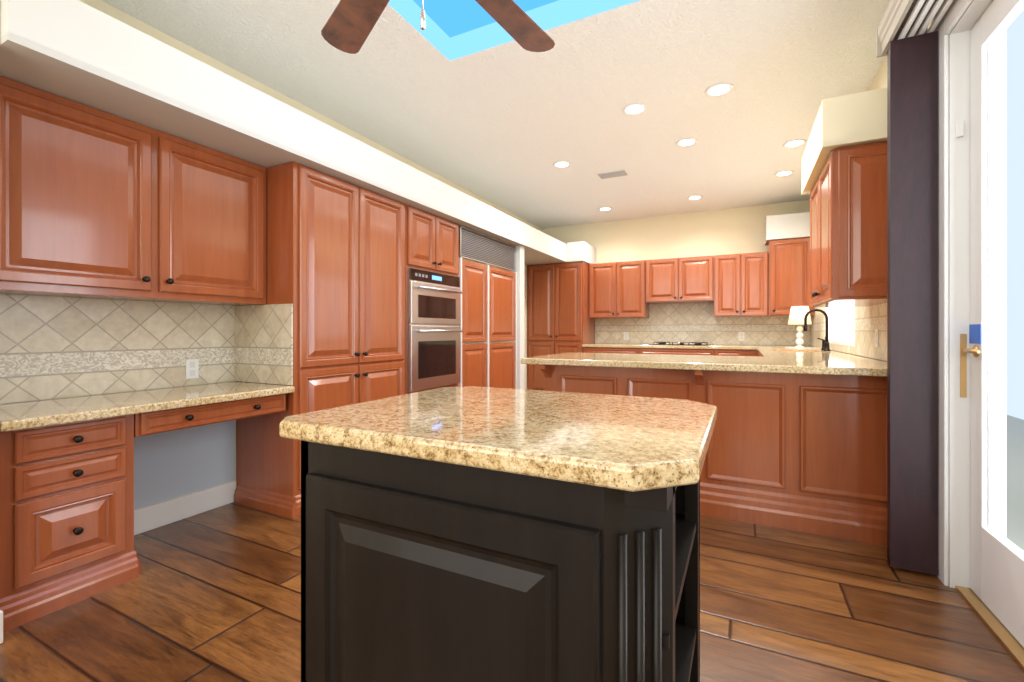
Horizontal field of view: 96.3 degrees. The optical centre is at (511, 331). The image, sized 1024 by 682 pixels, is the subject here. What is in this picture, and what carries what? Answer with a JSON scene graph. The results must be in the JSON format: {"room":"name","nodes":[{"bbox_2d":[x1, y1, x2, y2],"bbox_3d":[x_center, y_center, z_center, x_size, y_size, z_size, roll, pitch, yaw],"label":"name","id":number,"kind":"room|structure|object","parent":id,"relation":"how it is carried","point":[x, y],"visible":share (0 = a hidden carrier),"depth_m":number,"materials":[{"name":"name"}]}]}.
{"room":"kitchen","nodes":[
{"label":"kitchen","id":0,"kind":"room"},
{"bbox_2d":[0,0,542,509],"bbox_3d":[-1.617,-0.300,3.494,0.159,2.800,9.500,0,0,27],"label":"wall","id":1,"kind":"structure","parent":0,"point":[56,347],"depth_m":2.42,"materials":[{"name":"tile"}]},
{"bbox_2d":[0,76,265,305],"bbox_3d":[-1.906,-0.592,2.352,0.358,0.847,1.210,0,0,27],"label":"upper cabinet","id":2,"kind":"object","parent":1,"relation":"attached to","point":[96,203],"visible":1,"depth_m":2.15,"materials":[{"name":"brown wood"}]},
{"bbox_2d":[134,420,234,509],"bbox_3d":[-1.969,0.722,2.631,0.002,0.483,0.770,0,0,27],"label":"wall","id":3,"kind":"structure","parent":1,"relation":"attached to","point":[173,464],"depth_m":2.69,"materials":[{"name":"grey paint"}]},
{"bbox_2d":[134,481,235,534],"bbox_3d":[-1.963,1.032,2.628,0.015,0.135,0.770,0,0,27],"label":"baseboard","id":4,"kind":"structure","parent":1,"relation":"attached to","point":[153,516],"depth_m":2.68,"materials":[{"name":"white"}]},
{"bbox_2d":[186,359,198,378],"bbox_3d":[-1.906,0.223,2.732,0.006,0.115,0.070,0,0,27],"label":"electrical outlet","id":5,"kind":"object","parent":1,"relation":"attached to","point":[192,368],"visible":1,"depth_m":2.73,"materials":[{"name":"white plastic"}]},
{"bbox_2d":[0,0,566,264],"bbox_3d":[-0.627,-1.149,4.586,0.648,0.261,6.356,0,0,27],"label":"soffit","id":6,"kind":"structure","parent":1,"relation":"attached to","point":[78,51],"depth_m":2.20,"materials":[{"name":"white paint"}]},
{"bbox_2d":[101,0,887,228],"bbox_3d":[0.131,-1.770,2.618,4.070,0.140,9.500,0,0,27],"label":"ceiling","id":7,"kind":"structure","parent":0,"point":[506,126],"depth_m":3.22,"materials":[{"name":"white paint"}]},
{"bbox_2d":[321,0,554,53],"bbox_3d":[-0.230,-1.257,1.269,1.328,0.884,1.322,0,0,27],"label":"ceiling fan","id":8,"kind":"object","parent":7,"relation":"hanging from","point":[349,25],"visible":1,"depth_m":1.66,"materials":[{"name":"brown wood"}]},
{"bbox_2d":[388,0,638,60],"bbox_3d":[-0.028,-1.911,2.055,1.450,0.418,1.210,0,0,27],"label":"skylight","id":9,"kind":"object","parent":7,"relation":"attached to","point":[454,29],"visible":0.96,"depth_m":2.72,"materials":[{"name":"blue glass"}]},
{"bbox_2d":[553,161,570,167],"bbox_3d":[0.508,-1.694,4.655,0.184,0.010,0.184,0,0,27],"label":"recessed light","id":10,"kind":"object","parent":7,"relation":"in","point":[561,164],"visible":1,"depth_m":4.66,"materials":[{"name":"white"}]},
{"bbox_2d":[598,207,611,210],"bbox_3d":[1.292,-1.694,6.354,0.184,0.010,0.184,0,0,27],"label":"recessed light","id":11,"kind":"object","parent":7,"relation":"in","point":[605,209],"visible":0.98,"depth_m":6.35,"materials":[{"name":"white"}]},
{"bbox_2d":[595,168,630,178],"bbox_3d":[1.085,-1.693,4.937,0.340,0.012,0.200,0,0,27],"label":"ceiling vent","id":12,"kind":"object","parent":7,"relation":"in","point":[613,173],"visible":1,"depth_m":4.92,"materials":[{"name":"white metal"}]},
{"bbox_2d":[622,103,646,115],"bbox_3d":[0.937,-1.694,3.501,0.184,0.010,0.184,0,0,27],"label":"recessed light","id":13,"kind":"object","parent":7,"relation":"in","point":[635,109],"visible":1,"depth_m":3.50,"materials":[{"name":"white"}]},
{"bbox_2d":[676,138,697,146],"bbox_3d":[1.568,-1.694,4.113,0.184,0.010,0.184,0,0,27],"label":"recessed light","id":14,"kind":"object","parent":7,"relation":"in","point":[686,142],"visible":1,"depth_m":4.11,"materials":[{"name":"white"}]},
{"bbox_2d":[687,196,702,199],"bbox_3d":[2.320,-1.694,5.817,0.184,0.010,0.184,0,0,27],"label":"recessed light","id":15,"kind":"object","parent":7,"relation":"in","point":[694,197],"visible":0.98,"depth_m":5.80,"materials":[{"name":"white"}]},
{"bbox_2d":[705,83,733,96],"bbox_3d":[1.455,-1.694,3.219,0.184,0.010,0.184,0,0,27],"label":"recessed light","id":16,"kind":"object","parent":7,"relation":"in","point":[718,90],"visible":1,"depth_m":3.21,"materials":[{"name":"white"}]},
{"bbox_2d":[774,170,793,176],"bbox_3d":[2.923,-1.694,4.922,0.184,0.010,0.184,0,0,27],"label":"recessed light","id":17,"kind":"object","parent":7,"relation":"in","point":[784,173],"visible":0.96,"depth_m":4.92,"materials":[{"name":"white"}]},
{"bbox_2d":[783,139,806,147],"bbox_3d":[2.552,-1.694,4.135,0.184,0.010,0.184,0,0,27],"label":"recessed light","id":18,"kind":"object","parent":7,"relation":"in","point":[795,143],"visible":0.98,"depth_m":4.14,"materials":[{"name":"white"}]},
{"bbox_2d":[0,502,1023,681],"bbox_3d":[0.131,1.130,2.618,4.070,0.060,9.500,0,0,27],"label":"floor","id":19,"kind":"structure","parent":0,"point":[213,595],"depth_m":1.76,"materials":[{"name":"brown wood"}]},
{"bbox_2d":[0,382,294,632],"bbox_3d":[-1.810,0.711,2.299,0.576,0.778,1.200,0,0,27],"label":"desk unit","id":20,"kind":"object","parent":19,"relation":"on","point":[66,502],"visible":1,"depth_m":1.88,"materials":[{"name":"brown wood"}]},
{"bbox_2d":[234,161,404,518],"bbox_3d":[-1.304,0.043,3.287,0.598,2.115,1.046,0,0,27],"label":"pantry cabinet","id":21,"kind":"object","parent":19,"relation":"on","point":[335,261],"visible":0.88,"depth_m":2.94,"materials":[{"name":"brown wood"}]},
{"bbox_2d":[235,304,292,384],"bbox_3d":[-1.549,0.077,2.848,0.540,0.486,0.009,0,0,27],"label":"backsplash","id":22,"kind":"structure","parent":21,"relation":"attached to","point":[263,343],"depth_m":2.83,"materials":[{"name":"tile"}]},
{"bbox_2d":[405,204,462,393],"bbox_3d":[-0.878,0.043,4.086,0.642,2.115,0.756,0,0,27],"label":"tall cabinet","id":23,"kind":"object","parent":19,"relation":"on","point":[433,293],"visible":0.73,"depth_m":3.90,"materials":[{"name":"brown wood"}]},
{"bbox_2d":[458,225,516,388],"bbox_3d":[-0.467,0.043,4.987,0.571,2.115,1.216,0,0,27],"label":"fridge","id":24,"kind":"object","parent":19,"relation":"on","point":[487,274],"visible":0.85,"depth_m":4.79,"materials":[{"name":"brown wood"}]},
{"bbox_2d":[280,386,716,681],"bbox_3d":[0.017,0.640,1.065,0.817,0.920,0.684,0,0,27],"label":"kitchen island","id":25,"kind":"object","parent":19,"relation":"on","point":[471,534],"visible":1,"depth_m":0.78,"materials":[{"name":"black wood"}]},
{"bbox_2d":[527,261,594,390],"bbox_3d":[0.758,0.043,7.085,0.884,2.116,0.644,0,0,27],"label":"tall cabinet","id":26,"kind":"object","parent":19,"relation":"on","point":[559,320],"depth_m":6.82,"materials":[{"name":"brown wood"}]},
{"bbox_2d":[539,367,624,395],"bbox_3d":[0.602,0.662,3.392,0.571,0.874,0.636,0,0,27],"label":"base cabinet","id":27,"kind":"object","parent":19,"relation":"on","point":[592,380],"depth_m":3.10,"materials":[{"name":"brown wood"}]},
{"bbox_2d":[583,345,638,353],"bbox_3d":[1.514,0.663,6.711,0.793,0.875,0.636,0,0,27],"label":"base cabinet","id":28,"kind":"object","parent":19,"relation":"on","point":[622,349],"depth_m":6.42,"materials":[{"name":"brown wood"}]},
{"bbox_2d":[625,367,700,514],"bbox_3d":[1.066,0.662,3.159,0.468,0.874,0.636,0,0,27],"label":"base cabinet","id":29,"kind":"object","parent":19,"relation":"on","point":[639,381],"depth_m":2.87,"materials":[{"name":"brown wood"}]},
{"bbox_2d":[639,349,714,355],"bbox_3d":[2.291,0.663,6.322,0.945,0.875,0.636,0,0,27],"label":"base cabinet","id":30,"kind":"object","parent":19,"relation":"on","point":[641,351],"depth_m":6.01,"materials":[{"name":"brown wood"}]},
{"bbox_2d":[635,345,813,348],"bbox_3d":[2.427,0.203,6.245,2.844,0.040,0.640,0,0,27],"label":"countertop","id":31,"kind":"structure","parent":30,"relation":"on","point":[636,346],"depth_m":5.99,"materials":[{"name":"beige stone"}]},
{"bbox_2d":[647,342,712,344],"bbox_3d":[2.325,0.164,6.318,0.790,0.038,0.480,0,0,27],"label":"cooktop","id":32,"kind":"object","parent":31,"relation":"in","point":[655,343],"depth_m":6.22,"materials":[{"name":"metal"}]},
{"bbox_2d":[715,349,742,355],"bbox_3d":[2.852,0.663,6.041,0.310,0.875,0.636,0,0,27],"label":"base cabinet","id":33,"kind":"object","parent":19,"relation":"on","point":[718,352],"depth_m":5.76,"materials":[{"name":"brown wood"}]},
{"bbox_2d":[701,371,796,530],"bbox_3d":[1.491,0.662,2.946,0.482,0.874,0.636,0,0,27],"label":"base cabinet","id":34,"kind":"object","parent":19,"relation":"on","point":[749,471],"depth_m":2.65,"materials":[{"name":"brown wood"}]},
{"bbox_2d":[743,349,757,355],"bbox_3d":[3.346,0.663,5.793,0.796,0.875,0.636,0,0,27],"label":"base cabinet","id":35,"kind":"object","parent":19,"relation":"on","point":[746,352],"depth_m":5.66,"materials":[{"name":"brown wood"}]},
{"bbox_2d":[797,375,886,545],"bbox_3d":[1.948,0.662,2.717,0.541,0.874,0.636,0,0,27],"label":"base cabinet","id":36,"kind":"object","parent":19,"relation":"on","point":[798,441],"depth_m":2.46,"materials":[{"name":"brown wood"}]},
{"bbox_2d":[521,352,886,378],"bbox_3d":[1.243,0.203,3.113,2.156,0.040,0.980,0,0,27],"label":"countertop","id":37,"kind":"structure","parent":36,"relation":"on","point":[767,364],"depth_m":2.80,"materials":[{"name":"beige stone"}]},
{"bbox_2d":[755,347,864,358],"bbox_3d":[2.698,0.203,4.339,0.638,0.040,2.516,0,0,27],"label":"countertop","id":38,"kind":"structure","parent":36,"relation":"on","point":[805,352],"depth_m":4.01,"materials":[{"name":"beige stone"}]},
{"bbox_2d":[787,306,811,347],"bbox_3d":[3.261,-0.054,5.164,0.334,0.470,0.481,0,0,27],"label":"light","id":39,"kind":"object","parent":38,"relation":"on","point":[797,314],"visible":0.98,"depth_m":5.22,"materials":[{"name":"white ceramic"}]},
{"bbox_2d":[803,309,830,350],"bbox_3d":[2.918,-0.017,4.406,0.217,0.396,0.252,0,0,27],"label":"faucet","id":40,"kind":"object","parent":38,"relation":"on","point":[825,345],"visible":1,"depth_m":4.29,"materials":[{"name":"black metal"}]},
{"bbox_2d":[514,245,523,388],"bbox_3d":[-0.151,0.043,5.582,0.609,2.115,0.123,0,0,27],"label":"column","id":41,"kind":"structure","parent":0,"point":[519,259],"depth_m":5.41,"materials":[{"name":"white paint"}]},
{"bbox_2d":[543,200,809,345],"bbox_3d":[2.290,-0.300,6.761,3.920,2.800,0.159,0,0,27],"label":"wall","id":42,"kind":"structure","parent":0,"point":[739,230],"depth_m":6.56,"materials":[{"name":"beige paint"}]},
{"bbox_2d":[567,241,595,263],"bbox_3d":[1.059,-1.159,6.934,0.256,0.281,0.648,0,0,27],"label":"beam","id":43,"kind":"structure","parent":42,"relation":"attached to","point":[583,251],"depth_m":6.67,"materials":[{"name":"white paint"}]},
{"bbox_2d":[589,260,648,318],"bbox_3d":[1.594,-0.608,6.833,0.824,0.815,0.346,0,0,27],"label":"upper cabinet","id":44,"kind":"object","parent":42,"relation":"attached to","point":[616,289],"depth_m":6.67,"materials":[{"name":"brown wood"}]},
{"bbox_2d":[624,332,627,339],"bbox_3d":[1.729,0.068,6.948,0.072,0.115,0.007,0,0,27],"label":"electrical outlet","id":45,"kind":"object","parent":42,"relation":"attached to","point":[625,335],"visible":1,"depth_m":6.95,"materials":[{"name":"white plastic"}]},
{"bbox_2d":[645,256,712,304],"bbox_3d":[2.362,-0.713,6.448,0.886,0.605,0.346,0,0,27],"label":"upper cabinet","id":46,"kind":"object","parent":42,"relation":"attached to","point":[686,279],"depth_m":6.30,"materials":[{"name":"brown wood"}]},
{"bbox_2d":[713,249,768,316],"bbox_3d":[3.046,-0.608,6.105,0.636,0.815,0.346,0,0,27],"label":"upper cabinet","id":47,"kind":"object","parent":42,"relation":"attached to","point":[740,281],"depth_m":5.95,"materials":[{"name":"brown wood"}]},
{"bbox_2d":[739,332,743,340],"bbox_3d":[3.128,0.068,6.247,0.072,0.115,0.007,0,0,27],"label":"electrical outlet","id":48,"kind":"object","parent":42,"relation":"attached to","point":[741,336],"visible":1,"depth_m":6.25,"materials":[{"name":"white plastic"}]},
{"bbox_2d":[765,212,809,244],"bbox_3d":[3.522,-1.302,5.829,0.518,0.296,0.418,0,0,27],"label":"beam","id":49,"kind":"structure","parent":42,"relation":"attached to","point":[787,226],"depth_m":5.66,"materials":[{"name":"white paint"}]},
{"bbox_2d":[768,237,814,316],"bbox_3d":[3.539,-0.675,5.831,0.484,0.950,0.396,0,0,27],"label":"upper cabinet","id":50,"kind":"object","parent":42,"relation":"attached to","point":[774,280],"depth_m":5.67,"materials":[{"name":"brown wood"}]},
{"bbox_2d":[810,0,945,361],"bbox_3d":[1.866,-0.300,1.750,0.189,2.800,9.200,0,0,27],"label":"wall","id":51,"kind":"structure","parent":0,"point":[869,320],"depth_m":3.20,"materials":[{"name":"tile"}]},
{"bbox_2d":[825,307,854,345],"bbox_3d":[3.102,-0.393,4.206,0.178,1.013,1.498,0,0,27],"label":"sill","id":52,"kind":"structure","parent":51,"relation":"attached to","point":[851,343],"depth_m":4.19,"materials":[{"name":"white"}]},
{"bbox_2d":[828,307,854,340],"bbox_3d":[3.047,-0.394,4.234,0.042,0.948,1.480,0,0,27],"label":"window","id":53,"kind":"structure","parent":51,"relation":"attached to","point":[841,323],"depth_m":4.15,"materials":[{"name":"white"}]},
{"bbox_2d":[801,88,886,194],"bbox_3d":[2.114,-1.149,2.884,0.398,0.261,0.990,0,0,27],"label":"soffit","id":54,"kind":"structure","parent":51,"relation":"attached to","point":[851,120],"depth_m":2.49,"materials":[{"name":"beige paint"}]},
{"bbox_2d":[810,141,886,307],"bbox_3d":[2.115,-0.595,2.873,0.382,0.840,0.907,0,0,27],"label":"upper cabinet","id":55,"kind":"object","parent":51,"relation":"attached to","point":[848,230],"visible":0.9,"depth_m":2.51,"materials":[{"name":"brown wood"}]},
{"bbox_2d":[875,329,878,346],"bbox_3d":[2.377,0.043,2.988,0.007,0.115,0.072,0,0,27],"label":"electrical outlet","id":56,"kind":"object","parent":51,"relation":"attached to","point":[876,337],"visible":1,"depth_m":2.98,"materials":[{"name":"white plastic"}]},
{"bbox_2d":[876,0,952,57],"bbox_3d":[0.975,-1.411,0.415,0.193,0.148,4.016,0,0,27],"label":"track","id":57,"kind":"object","parent":51,"relation":"attached to","point":[900,19],"visible":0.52,"depth_m":2.04,"materials":[{"name":"beige"}]},
{"bbox_2d":[887,31,937,574],"bbox_3d":[1.838,-0.127,2.116,0.168,2.417,0.104,0,0,27],"label":"vertical blinds","id":58,"kind":"object","parent":57,"relation":"hanging from","point":[912,303],"visible":0.98,"depth_m":2.07,"materials":[{"name":"fabric"}]},
{"bbox_2d":[936,0,1023,669],"bbox_3d":[1.545,-0.138,1.116,0.195,2.475,2.030,0,0,27],"label":"door frame","id":59,"kind":"structure","parent":51,"relation":"attached to","point":[958,22],"depth_m":1.96,"materials":[{"name":"white wood"}]},
{"bbox_2d":[963,0,1023,647],"bbox_3d":[1.736,-0.094,1.538,0.083,2.360,0.904,0,0,27],"label":"door leaf","id":60,"kind":"structure","parent":51,"relation":"in","point":[996,572],"depth_m":1.83,"materials":[{"name":"white"}]},
{"bbox_3d":[-2.425,-0.300,1.068,0.588,2.800,1.538,0,0,27],"label":"wall","id":61,"kind":"structure","parent":0,"visible":0},
{"bbox_2d":[0,610,2,643],"bbox_3d":[-2.149,1.042,0.932,0.024,0.115,1.543,0,0,27],"label":"baseboard return","id":62,"kind":"object","parent":61,"relation":"attached to","point":[1,626],"visible":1,"depth_m":1.61,"materials":[{"name":"white"}]},
{"label":"outside","id":63,"kind":"structure","parent":0,"visible":0},
{"bbox_2d":[1006,415,1023,549],"bbox_3d":[4.911,1.150,0.896,6.020,0.060,12.000,0,0,27],"label":"ground","id":64,"kind":"structure","parent":63,"point":[1016,462],"depth_m":3.44,"materials":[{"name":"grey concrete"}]},
{"bbox_2d":[1006,11,1023,419],"bbox_3d":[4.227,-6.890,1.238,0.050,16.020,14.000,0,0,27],"label":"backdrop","id":65,"kind":"structure","parent":63,"point":[1013,242],"depth_m":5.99,"materials":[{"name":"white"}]}
]}

